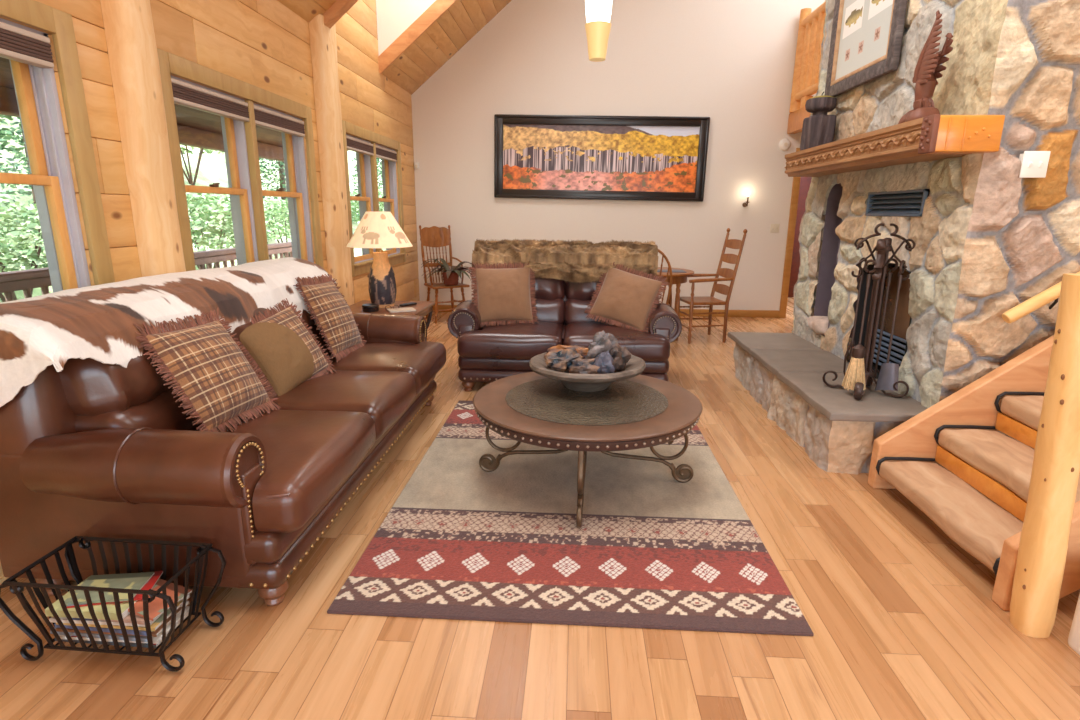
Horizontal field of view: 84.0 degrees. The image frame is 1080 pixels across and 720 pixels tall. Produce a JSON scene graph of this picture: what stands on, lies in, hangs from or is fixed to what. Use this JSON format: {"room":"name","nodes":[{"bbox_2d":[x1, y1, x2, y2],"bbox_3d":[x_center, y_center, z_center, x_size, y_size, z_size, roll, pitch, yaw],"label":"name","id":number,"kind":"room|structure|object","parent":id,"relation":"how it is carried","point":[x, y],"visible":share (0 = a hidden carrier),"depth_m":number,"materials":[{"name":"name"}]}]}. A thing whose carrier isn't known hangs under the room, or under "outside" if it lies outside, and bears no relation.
{"room":"living room","nodes":[
{"label":"living room","id":0,"kind":"room"},
{"bbox_2d":[0,57,349,150],"bbox_3d":[-3.463,-1.988,3.336,2.620,0.400,15.000,1,14,3],"label":"roof porch","id":1,"kind":"structure","parent":0,"point":[185,116],"depth_m":6.86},
{"bbox_2d":[0,0,419,303],"bbox_3d":[-2.074,-1.876,2.621,0.120,5.186,10.928,1,14,3],"label":"wall","id":2,"kind":"structure","parent":0,"point":[264,44],"depth_m":3.99,"materials":[{"name":"brown wood"}]},
{"bbox_2d":[0,0,114,291],"bbox_3d":[-2.150,-0.555,1.839,0.245,1.440,1.870,1,14,3],"label":"window","id":3,"kind":"structure","parent":2,"relation":"in","point":[36,92],"depth_m":2.59,"materials":[{"name":"brown wood"}]},
{"bbox_2d":[0,22,53,67],"bbox_3d":[-2.078,-1.182,2.115,0.060,0.118,0.785,1,14,3],"label":"window blind","id":4,"kind":"object","parent":3,"relation":"attached to","point":[17,44],"visible":1,"depth_m":2.37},
{"bbox_2d":[157,48,323,270],"bbox_3d":[-2.006,-1.128,4.149,0.245,1.440,1.860,1,14,3],"label":"window","id":5,"kind":"structure","parent":2,"relation":"in","point":[245,191],"depth_m":4.10,"materials":[{"name":"brown wood"}]},
{"bbox_2d":[171,78,249,121],"bbox_3d":[-1.985,-1.552,3.610,0.060,0.118,0.780,1,14,3],"label":"window blind","id":6,"kind":"object","parent":5,"relation":"attached to","point":[185,94],"visible":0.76,"depth_m":3.55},
{"bbox_2d":[254,105,304,136],"bbox_3d":[-1.934,-1.754,4.423,0.060,0.118,0.780,1,14,3],"label":"window blind","id":7,"kind":"object","parent":5,"relation":"attached to","point":[265,118],"visible":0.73,"depth_m":4.38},
{"bbox_2d":[342,120,406,276],"bbox_3d":[-1.853,-1.732,6.586,0.245,1.440,1.890,1,14,3],"label":"window","id":8,"kind":"structure","parent":2,"relation":"in","point":[367,196],"depth_m":6.52,"materials":[{"name":"brown wood"}]},
{"bbox_2d":[346,135,373,155],"bbox_3d":[-1.833,-2.155,6.039,0.060,0.118,0.795,1,14,3],"label":"window blind","id":9,"kind":"object","parent":8,"relation":"attached to","point":[353,144],"visible":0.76,"depth_m":6.01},
{"bbox_2d":[376,145,396,161],"bbox_3d":[-1.781,-2.360,6.867,0.060,0.118,0.795,1,14,3],"label":"window blind","id":10,"kind":"object","parent":8,"relation":"attached to","point":[382,153],"visible":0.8,"depth_m":6.85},
{"bbox_2d":[277,0,510,93],"bbox_3d":[1.693,-3.611,1.956,7.445,3.164,10.928,1,14,3],"label":"ceiling","id":11,"kind":"structure","parent":0,"point":[463,19],"depth_m":6.99,"materials":[{"name":"brown wood"}]},
{"bbox_2d":[323,0,357,27],"bbox_3d":[-0.042,-4.165,4.502,3.700,3.087,0.120,1,14,3],"label":"rafter","id":12,"kind":"object","parent":11,"relation":"attached to","point":[339,8],"depth_m":4.89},
{"bbox_2d":[585,0,611,61],"bbox_3d":[0.444,-3.377,4.296,0.209,2.250,0.209,6,15,22],"label":"pendant lamp","id":13,"kind":"object","parent":11,"relation":"hanging from","point":[598,12],"visible":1,"depth_m":4.45,"materials":[{"name":"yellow glass"}]},
{"bbox_2d":[376,0,435,54],"bbox_3d":[-0.518,-4.172,6.285,2.470,2.040,0.060,1,14,3],"label":"wall","id":14,"kind":"structure","parent":0,"point":[394,17],"depth_m":6.44,"materials":[{"name":"white paint"}]},
{"bbox_2d":[378,0,456,73],"bbox_3d":[-0.515,-4.181,6.239,2.630,2.206,0.024,1,14,3],"label":"trim","id":15,"kind":"structure","parent":14,"relation":"attached to","point":[438,8],"depth_m":6.45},
{"bbox_2d":[0,297,1079,719],"bbox_3d":[1.740,0.431,4.333,7.800,0.100,13.800,1,14,3],"label":"floor","id":16,"kind":"structure","parent":0,"point":[906,623],"depth_m":1.98,"materials":[{"name":"brown wood"}]},
{"bbox_2d":[0,536,225,671],"bbox_3d":[-1.361,0.787,1.947,0.579,0.302,0.273,2,14,5],"label":"wire basket","id":17,"kind":"object","parent":16,"relation":"on","point":[204,549],"visible":0.91,"depth_m":1.87,"materials":[{"name":"metal"}]},
{"bbox_2d":[54,612,188,647],"bbox_3d":[-1.361,0.870,1.967,0.340,0.013,0.166,2,14,5],"label":"magazine","id":18,"kind":"object","parent":17,"relation":"in","point":[145,645],"visible":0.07,"depth_m":1.89,"materials":[{"name":"paper"}]},
{"bbox_2d":[59,606,189,643],"bbox_3d":[-1.351,0.858,1.964,0.330,0.011,0.169,1,14,3],"label":"magazine","id":19,"kind":"object","parent":18,"relation":"on","point":[156,640],"visible":0.09,"depth_m":1.89,"materials":[{"name":"paper"}]},
{"bbox_2d":[50,627,152,641],"bbox_3d":[-1.373,0.845,1.962,0.335,0.013,0.171,2,14,6],"label":"magazine","id":20,"kind":"object","parent":19,"relation":"on","point":[107,636],"visible":0.08,"depth_m":1.88,"materials":[{"name":"paper"}]},
{"bbox_2d":[56,601,188,636],"bbox_3d":[-1.353,0.834,1.958,0.330,0.010,0.166,1,14,4],"label":"magazine","id":21,"kind":"object","parent":20,"relation":"on","point":[158,630],"visible":0.06,"depth_m":1.89,"materials":[{"name":"paper"}]},
{"bbox_2d":[54,623,151,635],"bbox_3d":[-1.361,0.822,1.955,0.320,0.013,0.171,2,14,6],"label":"magazine","id":22,"kind":"object","parent":21,"relation":"on","point":[141,632],"visible":0.1,"depth_m":1.87,"materials":[{"name":"paper"}]},
{"bbox_2d":[56,595,189,630],"bbox_3d":[-1.349,0.810,1.952,0.330,0.011,0.169,2,14,5],"label":"magazine","id":23,"kind":"object","parent":22,"relation":"on","point":[159,621],"visible":0.19,"depth_m":1.88,"materials":[{"name":"paper"}]},
{"bbox_2d":[49,613,162,626],"bbox_3d":[-1.367,0.798,1.950,0.325,0.013,0.171,1,14,3],"label":"magazine","id":24,"kind":"object","parent":23,"relation":"on","point":[52,619],"visible":0.07,"depth_m":1.87,"materials":[{"name":"paper"}]},
{"bbox_2d":[98,614,154,624],"bbox_3d":[-1.311,0.787,1.944,0.240,0.011,0.171,2,14,8],"label":"magazine","id":25,"kind":"object","parent":24,"relation":"on","point":[140,620],"visible":0.12,"depth_m":1.86,"materials":[{"name":"paper"}]},
{"bbox_2d":[45,576,158,619],"bbox_3d":[-1.406,0.767,1.940,0.250,0.025,0.176,1,14,4],"label":"magazine","id":26,"kind":"object","parent":25,"relation":"on","point":[124,606],"visible":0.3,"depth_m":1.86,"materials":[{"name":"paper"}]},
{"bbox_2d":[67,571,162,607],"bbox_3d":[-1.379,0.746,1.958,0.220,0.007,0.151,-3,14,-12],"label":"magazine","id":27,"kind":"object","parent":26,"relation":"on","point":[150,584],"visible":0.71,"depth_m":1.96,"materials":[{"name":"paper"}]},
{"bbox_2d":[64,572,154,604],"bbox_3d":[-1.395,0.740,1.950,0.200,0.008,0.146,-1,14,-6],"label":"magazine","id":28,"kind":"object","parent":27,"relation":"on","point":[137,581],"visible":0.75,"depth_m":1.96,"materials":[{"name":"paper"}]},
{"bbox_2d":[109,572,191,620],"bbox_3d":[-1.275,0.763,1.946,0.209,0.038,0.151,4,14,15],"label":"magazine","id":29,"kind":"object","parent":25,"relation":"on","point":[156,606],"visible":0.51,"depth_m":1.91,"materials":[{"name":"paper"}]},
{"bbox_2d":[100,0,185,276],"bbox_3d":[-1.958,-0.816,3.078,0.104,2.870,0.264,1,14,3],"label":"log post","id":30,"kind":"object","parent":16,"relation":"on","point":[128,24],"visible":0.55,"depth_m":2.94,"materials":[{"name":"wood"}]},
{"bbox_2d":[0,308,445,606],"bbox_3d":[-1.313,0.116,3.228,1.163,1.000,2.660,1,14,3],"label":"leather sofa","id":31,"kind":"object","parent":16,"relation":"on","point":[90,447],"visible":0.58,"depth_m":2.11,"materials":[{"name":"brown leather"}]},
{"bbox_2d":[59,347,175,415],"bbox_3d":[-1.648,-0.007,2.472,0.363,0.326,0.733,1,14,3],"label":"cushion","id":32,"kind":"object","parent":31,"relation":"on","point":[88,386],"depth_m":2.17,"materials":[{"name":"brown leather"}]},
{"bbox_2d":[75,388,202,432],"bbox_3d":[-1.589,0.221,2.524,0.323,0.269,0.727,1,14,3],"label":"lumbar cushion","id":33,"kind":"object","parent":31,"relation":"on","point":[158,408],"depth_m":2.25,"materials":[{"name":"brown leather"}]},
{"bbox_2d":[0,257,335,406],"bbox_3d":[-1.683,-0.237,3.148,0.475,0.473,2.492,1,14,3],"label":"throw","id":34,"kind":"object","parent":31,"relation":"on","point":[95,322],"visible":0.87,"depth_m":2.30,"materials":[{"name":"fur"}]},
{"bbox_2d":[133,308,280,431],"bbox_3d":[-1.392,0.045,2.561,0.302,0.489,0.574,2,14,6],"label":"throw pillow","id":35,"kind":"object","parent":31,"relation":"on","point":[213,377],"visible":0.98,"depth_m":2.46,"materials":[{"name":"fabric"}]},
{"bbox_2d":[232,308,270,355],"bbox_3d":[-1.605,-0.181,3.172,0.363,0.326,0.733,1,14,3],"label":"cushion","id":36,"kind":"object","parent":31,"relation":"on","point":[239,329],"depth_m":2.97,"materials":[{"name":"fabric"}]},
{"bbox_2d":[234,298,335,397],"bbox_3d":[-1.347,-0.050,3.169,0.259,0.492,0.595,4,14,13],"label":"throw pillow","id":37,"kind":"object","parent":31,"relation":"on","point":[282,350],"visible":0.84,"depth_m":3.09,"materials":[{"name":"fabric"}]},
{"bbox_2d":[197,409,375,532],"bbox_3d":[-1.180,0.413,2.478,0.800,0.240,0.854,1,14,3],"label":"seat cushion","id":38,"kind":"object","parent":31,"relation":"on","point":[310,453],"depth_m":2.25,"materials":[{"name":"brown leather"}]},
{"bbox_2d":[301,309,316,328],"bbox_3d":[-1.561,-0.355,3.873,0.363,0.326,0.733,1,14,3],"label":"cushion","id":39,"kind":"object","parent":31,"relation":"on","point":[306,316],"depth_m":3.65,"materials":[{"name":"brown leather"}]},
{"bbox_2d":[309,326,331,355],"bbox_3d":[-1.502,-0.126,3.926,0.323,0.270,0.727,1,14,3],"label":"lumbar cushion","id":40,"kind":"object","parent":31,"relation":"on","point":[316,332],"depth_m":3.77,"materials":[{"name":"fabric"}]},
{"bbox_2d":[293,274,366,362],"bbox_3d":[-1.329,-0.281,3.854,0.260,0.546,0.563,2,14,5],"label":"throw pillow","id":41,"kind":"object","parent":31,"relation":"on","point":[331,313],"visible":0.95,"depth_m":3.73,"materials":[{"name":"fabric"}]},
{"bbox_2d":[265,370,415,440],"bbox_3d":[-1.132,0.223,3.243,0.800,0.240,0.721,1,14,3],"label":"seat cushion","id":42,"kind":"object","parent":31,"relation":"on","point":[385,396],"depth_m":3.07,"materials":[{"name":"brown leather"}]},
{"bbox_2d":[326,341,445,395],"bbox_3d":[-1.085,0.037,4.009,0.800,0.241,0.854,1,14,3],"label":"seat cushion","id":43,"kind":"object","parent":31,"relation":"on","point":[423,360],"depth_m":3.79,"materials":[{"name":"brown leather"}]},
{"bbox_2d":[309,14,353,305],"bbox_3d":[-1.807,-1.411,5.355,0.120,2.930,0.379,1,14,3],"label":"log post","id":44,"kind":"object","parent":16,"relation":"on","point":[323,44],"visible":0.84,"depth_m":5.15,"materials":[{"name":"wood"}]},
{"bbox_2d":[349,300,434,328],"bbox_3d":[-1.309,-0.160,5.177,0.670,0.605,0.710,1,14,3],"label":"end table","id":45,"kind":"object","parent":16,"relation":"on","point":[423,308],"visible":0.25,"depth_m":5.13,"materials":[{"name":"brown wood"}]},
{"bbox_2d":[362,303,378,311],"bbox_3d":[-1.376,-0.425,4.873,0.136,0.055,0.136,1,14,3],"label":"round tin","id":46,"kind":"object","parent":45,"relation":"on","point":[370,307],"visible":1,"depth_m":4.82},
{"bbox_2d":[346,212,412,307],"bbox_3d":[-1.333,-0.839,5.026,0.536,0.785,0.536,1,14,3],"label":"table lamp","id":47,"kind":"object","parent":45,"relation":"on","point":[380,230],"visible":0.98,"depth_m":4.88,"materials":[{"name":"beige fabric"}]},
{"bbox_2d":[387,307,415,312],"bbox_3d":[-1.134,-0.409,4.903,0.212,0.013,0.142,-6,15,-24],"label":"booklet","id":48,"kind":"object","parent":45,"relation":"on","point":[407,309],"visible":1,"depth_m":4.88,"materials":[{"name":"paper"}]},
{"bbox_2d":[419,225,469,322],"bbox_3d":[-1.257,-1.128,7.803,0.498,1.213,0.559,-8,16,-30],"label":"chair","id":49,"kind":"object","parent":16,"relation":"on","point":[434,236],"visible":0.88,"depth_m":7.86,"materials":[{"name":"brown wood"}]},
{"bbox_2d":[421,258,472,284],"bbox_3d":[-1.159,-1.137,7.713,0.711,0.324,0.730,1,14,3],"label":"potted plant","id":50,"kind":"object","parent":49,"relation":"on","point":[450,277],"visible":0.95,"depth_m":7.62,"materials":[{"name":"green plant"}]},
{"bbox_2d":[447,277,681,391],"bbox_3d":[0.202,-0.298,5.002,1.850,0.970,1.080,1,14,3],"label":"leather loveseat","id":51,"kind":"object","parent":16,"relation":"on","point":[492,353],"visible":0.59,"depth_m":4.67,"materials":[{"name":"brown leather"}]},
{"bbox_2d":[469,262,538,327],"bbox_3d":[-0.293,-0.534,4.908,0.562,0.517,0.224,-1,14,-7],"label":"throw pillow","id":52,"kind":"object","parent":51,"relation":"on","point":[501,295],"visible":0.91,"depth_m":4.86,"materials":[{"name":"beige fabric"}]},
{"bbox_2d":[457,321,562,359],"bbox_3d":[-0.213,-0.185,4.912,0.810,0.240,0.800,1,14,3],"label":"seat cushion","id":53,"kind":"object","parent":51,"relation":"on","point":[518,341],"depth_m":4.56,"materials":[{"name":"leather"}]},
{"bbox_2d":[530,277,564,299],"bbox_3d":[-0.120,-0.672,5.194,0.690,0.325,0.362,1,14,3],"label":"cushion","id":54,"kind":"object","parent":51,"relation":"on","point":[546,288],"depth_m":5.04,"materials":[{"name":"leather"}]},
{"bbox_2d":[533,298,564,323],"bbox_3d":[-0.126,-0.431,5.191,0.684,0.269,0.323,1,14,3],"label":"lumbar cushion","id":55,"kind":"object","parent":51,"relation":"on","point":[549,310],"depth_m":5.04,"materials":[{"name":"leather"}]},
{"bbox_2d":[471,238,657,283],"bbox_3d":[0.207,-0.860,5.139,1.551,0.359,0.567,1,14,3],"label":"fur throw","id":56,"kind":"object","parent":51,"relation":"on","point":[582,261],"visible":0.97,"depth_m":4.95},
{"bbox_2d":[565,281,600,299],"bbox_3d":[0.559,-0.657,5.155,0.690,0.325,0.363,1,14,3],"label":"cushion","id":57,"kind":"object","parent":51,"relation":"on","point":[573,291],"depth_m":5.03,"materials":[{"name":"leather"}]},
{"bbox_2d":[565,299,608,323],"bbox_3d":[0.553,-0.416,5.152,0.684,0.269,0.323,1,14,3],"label":"lumbar cushion","id":58,"kind":"object","parent":51,"relation":"on","point":[575,309],"depth_m":5.03,"materials":[{"name":"leather"}]},
{"bbox_2d":[563,322,669,361],"bbox_3d":[0.598,-0.167,4.865,0.810,0.240,0.800,1,14,3],"label":"seat cushion","id":59,"kind":"object","parent":51,"relation":"on","point":[654,345],"depth_m":4.52,"materials":[{"name":"leather"}]},
{"bbox_2d":[585,262,668,332],"bbox_3d":[0.694,-0.506,4.839,0.638,0.571,0.286,6,15,22],"label":"throw pillow","id":60,"kind":"object","parent":51,"relation":"on","point":[627,299],"visible":0.94,"depth_m":4.79,"materials":[{"name":"beige fabric"}]},
{"bbox_2d":[327,400,813,635],"bbox_3d":[0.160,0.622,3.279,1.696,0.013,2.456,1,14,3],"label":"area rug","id":61,"kind":"object","parent":16,"relation":"on","point":[461,540],"visible":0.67,"depth_m":2.56,"materials":[{"name":"fabric"}]},
{"bbox_2d":[473,372,702,526],"bbox_3d":[0.238,0.411,3.173,1.171,0.451,1.171,8,16,27],"label":"coffee table","id":62,"kind":"object","parent":61,"relation":"on","point":[639,411],"visible":0.91,"depth_m":2.92,"materials":[{"name":"wood"}]},
{"bbox_2d":[529,352,645,391],"bbox_3d":[0.260,0.072,3.307,0.644,0.146,0.626,1,14,3],"label":"wooden bowl","id":63,"kind":"object","parent":62,"relation":"on","point":[635,366],"visible":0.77,"depth_m":3.12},
{"bbox_2d":[544,348,583,371],"bbox_3d":[0.134,0.000,3.251,0.222,0.131,0.172,-6,15,-25],"label":"driftwood","id":64,"kind":"object","parent":63,"relation":"in","point":[559,361],"visible":0.84,"depth_m":3.20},
{"bbox_2d":[546,345,587,358],"bbox_3d":[0.195,-0.023,3.383,0.339,0.121,0.150,4,14,14],"label":"driftwood","id":65,"kind":"object","parent":63,"relation":"in","point":[581,350],"visible":0.36,"depth_m":3.37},
{"bbox_2d":[568,358,599,373],"bbox_3d":[0.244,0.044,3.197,0.189,0.114,0.130,-2,14,-8],"label":"driftwood","id":66,"kind":"object","parent":63,"relation":"in","point":[579,366],"visible":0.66,"depth_m":3.15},
{"bbox_2d":[585,331,617,358],"bbox_3d":[0.345,-0.045,3.293,0.163,0.231,0.180,6,15,22],"label":"rock","id":67,"kind":"object","parent":63,"relation":"in","point":[602,341],"visible":0.6,"depth_m":3.25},
{"bbox_2d":[592,350,614,373],"bbox_3d":[0.331,0.039,3.200,0.129,0.179,0.102,-4,15,-17],"label":"rock","id":68,"kind":"object","parent":63,"relation":"in","point":[604,360],"visible":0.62,"depth_m":3.16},
{"bbox_2d":[609,343,631,371],"bbox_3d":[0.401,-0.015,3.281,0.162,0.158,0.195,13,18,40],"label":"rock","id":69,"kind":"object","parent":63,"relation":"in","point":[620,355],"visible":0.63,"depth_m":3.23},
{"bbox_2d":[658,249,672,305],"bbox_3d":[1.098,-0.631,6.162,0.489,1.075,0.490,3,14,9],"label":"chair","id":70,"kind":"object","parent":16,"relation":"on","point":[659,251],"visible":0.12,"depth_m":5.87,"materials":[{"name":"brown wood"}]},
{"bbox_2d":[657,267,693,340],"bbox_3d":[1.253,-0.663,6.962,1.000,0.750,1.000,1,14,3],"label":"table","id":71,"kind":"object","parent":16,"relation":"on","point":[678,278],"visible":0.27,"depth_m":6.62,"materials":[{"name":"brown wood"}]},
{"bbox_2d":[674,228,746,343],"bbox_3d":[1.875,-0.842,6.702,0.609,1.230,0.550,-1,14,-6],"label":"chair","id":72,"kind":"object","parent":16,"relation":"on","point":[728,274],"visible":0.84,"depth_m":6.61,"materials":[{"name":"brown wood"}]},
{"bbox_2d":[728,0,1079,480],"bbox_3d":[2.793,-2.111,3.707,2.339,5.150,2.340,1,14,3],"label":"stone fireplace","id":73,"kind":"object","parent":16,"relation":"on","point":[989,239],"visible":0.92,"depth_m":3.18,"materials":[{"name":"beige stone"}]},
{"bbox_2d":[800,92,836,150],"bbox_3d":[2.099,-1.789,4.511,0.211,0.418,0.212,1,14,3],"label":"candle holder","id":74,"kind":"object","parent":73,"relation":"on","point":[818,129],"visible":0.81,"depth_m":4.44,"materials":[{"name":"black wood"}]},
{"bbox_2d":[805,97,836,114],"bbox_3d":[2.100,-1.887,4.486,0.211,0.120,0.212,1,14,3],"label":"cup","id":75,"kind":"object","parent":74,"relation":"on","point":[815,105],"depth_m":4.42,"materials":[{"name":"black"}]},
{"bbox_2d":[808,316,828,334],"bbox_3d":[2.291,-0.269,4.765,0.256,0.138,0.274,0,14,-1],"label":"stone","id":76,"kind":"object","parent":73,"relation":"on","point":[818,324],"visible":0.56,"depth_m":4.70,"materials":[{"name":"beige stone"}]},
{"bbox_2d":[825,0,907,96],"bbox_3d":[2.155,-2.236,3.987,0.044,0.780,1.020,1,14,3],"label":"print","id":77,"kind":"object","parent":73,"relation":"attached to","point":[866,35],"visible":1,"depth_m":4.00},
{"bbox_2d":[822,223,915,399],"bbox_3d":[1.921,-0.284,3.443,0.342,0.977,0.342,-2,14,-8],"label":"stand","id":78,"kind":"object","parent":73,"relation":"on","point":[883,246],"visible":0.96,"depth_m":3.41,"materials":[{"name":"metal"}]},
{"bbox_2d":[843,258,867,375],"bbox_3d":[1.865,-0.234,3.547,0.074,0.736,0.032,-4,14,-16],"label":"tongs","id":79,"kind":"object","parent":78,"relation":"hanging from","point":[852,344],"visible":0.6,"depth_m":3.55,"materials":[{"name":"metal"}]},
{"bbox_2d":[842,259,876,389],"bbox_3d":[1.832,-0.193,3.408,0.131,0.749,0.100,1,14,3],"label":"broom","id":80,"kind":"object","parent":78,"relation":"hanging from","point":[855,372],"visible":0.88,"depth_m":3.43,"materials":[{"name":"metal"}]},
{"bbox_2d":[874,258,897,378],"bbox_3d":[2.009,-0.226,3.514,0.070,0.734,0.041,10,17,33],"label":"poker","id":81,"kind":"object","parent":78,"relation":"hanging from","point":[893,259],"visible":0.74,"depth_m":3.49,"materials":[{"name":"metal"}]},
{"bbox_2d":[875,260,904,390],"bbox_3d":[1.996,-0.190,3.391,0.126,0.744,0.065,1,14,3],"label":"shovel","id":82,"kind":"object","parent":78,"relation":"hanging from","point":[889,372],"visible":1,"depth_m":3.43,"materials":[{"name":"metal"}]},
{"bbox_2d":[865,189,929,216],"bbox_3d":[2.268,-0.955,3.663,0.230,0.150,0.670,1,14,3],"label":"vent","id":83,"kind":"object","parent":73,"relation":"attached to","point":[880,202],"depth_m":3.66,"materials":[{"name":"black metal"}]},
{"bbox_2d":[898,10,952,123],"bbox_3d":[2.013,-1.492,3.105,0.149,0.534,0.303,1,14,3],"label":"carving","id":84,"kind":"object","parent":73,"relation":"on","point":[928,68],"visible":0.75,"depth_m":3.09,"materials":[{"name":"wood"}]},
{"bbox_2d":[1019,151,1050,177],"bbox_3d":[2.334,-0.925,2.841,0.117,0.120,0.055,1,14,3],"label":"light switch","id":85,"kind":"object","parent":73,"relation":"attached to","point":[1034,164],"visible":1,"depth_m":2.83,"materials":[{"name":"white plastic"}]},
{"bbox_2d":[1002,271,1079,322],"bbox_3d":[2.845,-0.546,2.867,1.115,0.764,0.114,1,14,3],"label":"handrail","id":86,"kind":"object","parent":73,"relation":"attached to","point":[1052,293],"visible":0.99,"depth_m":2.92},
{"bbox_2d":[868,273,1079,637],"bbox_3d":[2.737,-0.043,2.349,2.226,1.790,1.206,1,14,3],"label":"staircase","id":87,"kind":"structure","parent":16,"relation":"on","point":[1033,398],"depth_m":2.50,"materials":[{"name":"wood"}]},
{"bbox_2d":[411,0,824,310],"bbox_3d":[1.922,-3.539,7.673,7.590,5.999,0.140,1,14,3],"label":"wall","id":88,"kind":"structure","parent":0,"point":[731,63],"depth_m":7.76,"materials":[{"name":"white paint"}]},
{"bbox_2d":[494,114,709,201],"bbox_3d":[0.779,-2.643,7.864,2.797,1.117,0.055,2,14,3],"label":"framed landscape","id":89,"kind":"object","parent":88,"relation":"attached to","point":[644,158],"visible":1,"depth_m":7.87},
{"bbox_2d":[433,305,778,317],"bbox_3d":[0.788,-0.682,8.370,4.990,0.100,0.018,1,14,3],"label":"baseboard","id":90,"kind":"structure","parent":88,"relation":"attached to","point":[731,313],"depth_m":8.26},
{"bbox_2d":[770,224,779,232],"bbox_3d":[3.117,-1.748,7.960,0.115,0.115,0.020,1,14,3],"label":"light switch","id":91,"kind":"object","parent":88,"relation":"attached to","point":[774,228],"visible":1,"depth_m":7.96,"materials":[{"name":"beige plastic"}]},
{"bbox_2d":[779,139,790,150],"bbox_3d":[3.143,-2.763,7.691,0.144,0.144,0.051,1,14,3],"label":"smoke detector","id":92,"kind":"object","parent":88,"relation":"attached to","point":[784,144],"visible":1,"depth_m":7.68,"materials":[{"name":"white plastic"}]},
{"bbox_2d":[779,148,800,317],"bbox_3d":[3.807,-1.640,7.941,1.045,2.210,0.024,1,14,3],"label":"trim","id":93,"kind":"structure","parent":88,"relation":"attached to","point":[796,180],"depth_m":7.99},
{"bbox_2d":[1068,594,1079,654],"bbox_3d":[2.279,0.867,1.827,1.040,0.310,0.300,1,14,3],"label":"wall","id":94,"kind":"structure","parent":0,"point":[1074,635],"depth_m":1.98,"materials":[{"name":"white paint"}]},
{"bbox_3d":[4.033,-2.655,9.979,4.400,3.200,0.100,1,14,3],"label":"wall","id":95,"kind":"structure","parent":0,"visible":0},
{"bbox_2d":[788,177,811,296],"bbox_3d":[3.973,-2.114,10.019,1.100,2.130,0.070,1,14,3],"label":"door","id":96,"kind":"structure","parent":95,"relation":"in","point":[805,182],"depth_m":9.98,"materials":[{"name":"brown wood"}]},
{"bbox_3d":[-3.357,0.499,3.946,2.334,0.040,17.000,1,14,3],"label":"deck","id":97,"kind":"object","parent":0,"visible":0},
{"bbox_2d":[0,242,292,301],"bbox_3d":[-4.307,-0.152,4.360,0.140,0.850,15.000,1,14,3],"label":"deck railing","id":98,"kind":"object","parent":97,"relation":"on","point":[25,280],"visible":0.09,"depth_m":5.13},
{"bbox_3d":[-4.310,-1.299,6.501,0.170,2.204,1.059,1,14,3],"label":"porch post","id":99,"kind":"object","parent":97,"relation":"on","visible":0},
{"bbox_2d":[0,86,283,161],"bbox_3d":[-4.473,-1.758,3.456,0.160,0.200,15.000,1,14,3],"label":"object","id":100,"kind":"structure","parent":99,"relation":"on","point":[188,136],"depth_m":7.29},
{"label":"outside","id":101,"kind":"structure","parent":0,"visible":0},
{"bbox_2d":[0,116,385,302],"bbox_3d":[-33.666,-18.859,10.327,60.000,37.132,75.000,1,14,3],"label":"hill","id":102,"kind":"structure","parent":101,"point":[212,168],"depth_m":17.85,"materials":[{"name":"plant"}]},
{"bbox_2d":[0,114,37,218],"bbox_3d":[-8.348,-4.218,9.722,2.730,4.227,2.688,2,14,6],"label":"conifer tree","id":103,"kind":"object","parent":102,"relation":"on","point":[10,134],"visible":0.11,"depth_m":9.67,"materials":[{"name":"green plant"}]},
{"bbox_2d":[0,197,47,301],"bbox_3d":[-6.825,-1.246,7.742,2.040,1.670,2.050,1,14,3],"label":"shrub","id":104,"kind":"object","parent":102,"relation":"on","point":[30,224],"visible":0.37,"depth_m":7.38,"materials":[{"name":"green plant"}]},
{"bbox_2d":[180,145,223,184],"bbox_3d":[-9.575,-6.063,16.253,3.523,2.758,3.555,1,14,3],"label":"tree","id":105,"kind":"object","parent":102,"relation":"on","point":[190,179],"visible":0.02,"depth_m":16.52,"materials":[{"name":"green plant"}]},
{"bbox_2d":[186,192,271,268],"bbox_3d":[-6.599,-2.389,11.808,2.486,1.966,2.473,1,14,3],"label":"shrub","id":106,"kind":"object","parent":102,"relation":"on","point":[195,204],"visible":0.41,"depth_m":11.20,"materials":[{"name":"green plant"}]},
{"bbox_2d":[259,158,287,212],"bbox_3d":[-8.207,-6.792,18.998,2.662,4.420,2.741,0,14,-1],"label":"conifer tree","id":107,"kind":"object","parent":102,"relation":"on","point":[280,166],"visible":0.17,"depth_m":19.14,"materials":[{"name":"green plant"}]},
{"bbox_2d":[263,199,290,256],"bbox_3d":[-6.633,-3.366,15.686,2.047,1.650,2.044,1,14,3],"label":"shrub","id":108,"kind":"object","parent":102,"relation":"on","point":[277,210],"visible":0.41,"depth_m":15.07,"materials":[{"name":"green plant"}]},
{"bbox_2d":[349,156,382,194],"bbox_3d":[-8.064,-9.847,29.014,2.960,5.031,2.855,12,18,38],"label":"conifer tree","id":109,"kind":"object","parent":102,"relation":"on","point":[379,172],"visible":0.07,"depth_m":28.95,"materials":[{"name":"green plant"}]},
{"bbox_2d":[350,186,383,222],"bbox_3d":[-6.380,-5.609,23.183,2.686,2.138,2.688,1,14,3],"label":"shrub","id":110,"kind":"object","parent":102,"relation":"on","point":[354,204],"visible":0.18,"depth_m":22.39,"materials":[{"name":"green plant"}]},
{"bbox_3d":[4.368,-2.639,6.195,2.400,0.200,2.840,1,14,3],"label":"floor","id":111,"kind":"structure","parent":0,"visible":0},
{"bbox_2d":[787,107,810,133],"bbox_3d":[3.120,-2.666,6.266,0.100,0.245,2.840,1,14,3],"label":"beam loft","id":112,"kind":"structure","parent":111,"relation":"attached to","point":[795,121],"depth_m":7.34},
{"bbox_2d":[789,1,825,112],"bbox_3d":[3.126,-3.347,6.104,0.150,1.160,2.773,1,14,3],"label":"loft railing","id":113,"kind":"object","parent":112,"relation":"on","point":[805,83],"visible":0.31,"depth_m":7.10,"materials":[{"name":"wood"}]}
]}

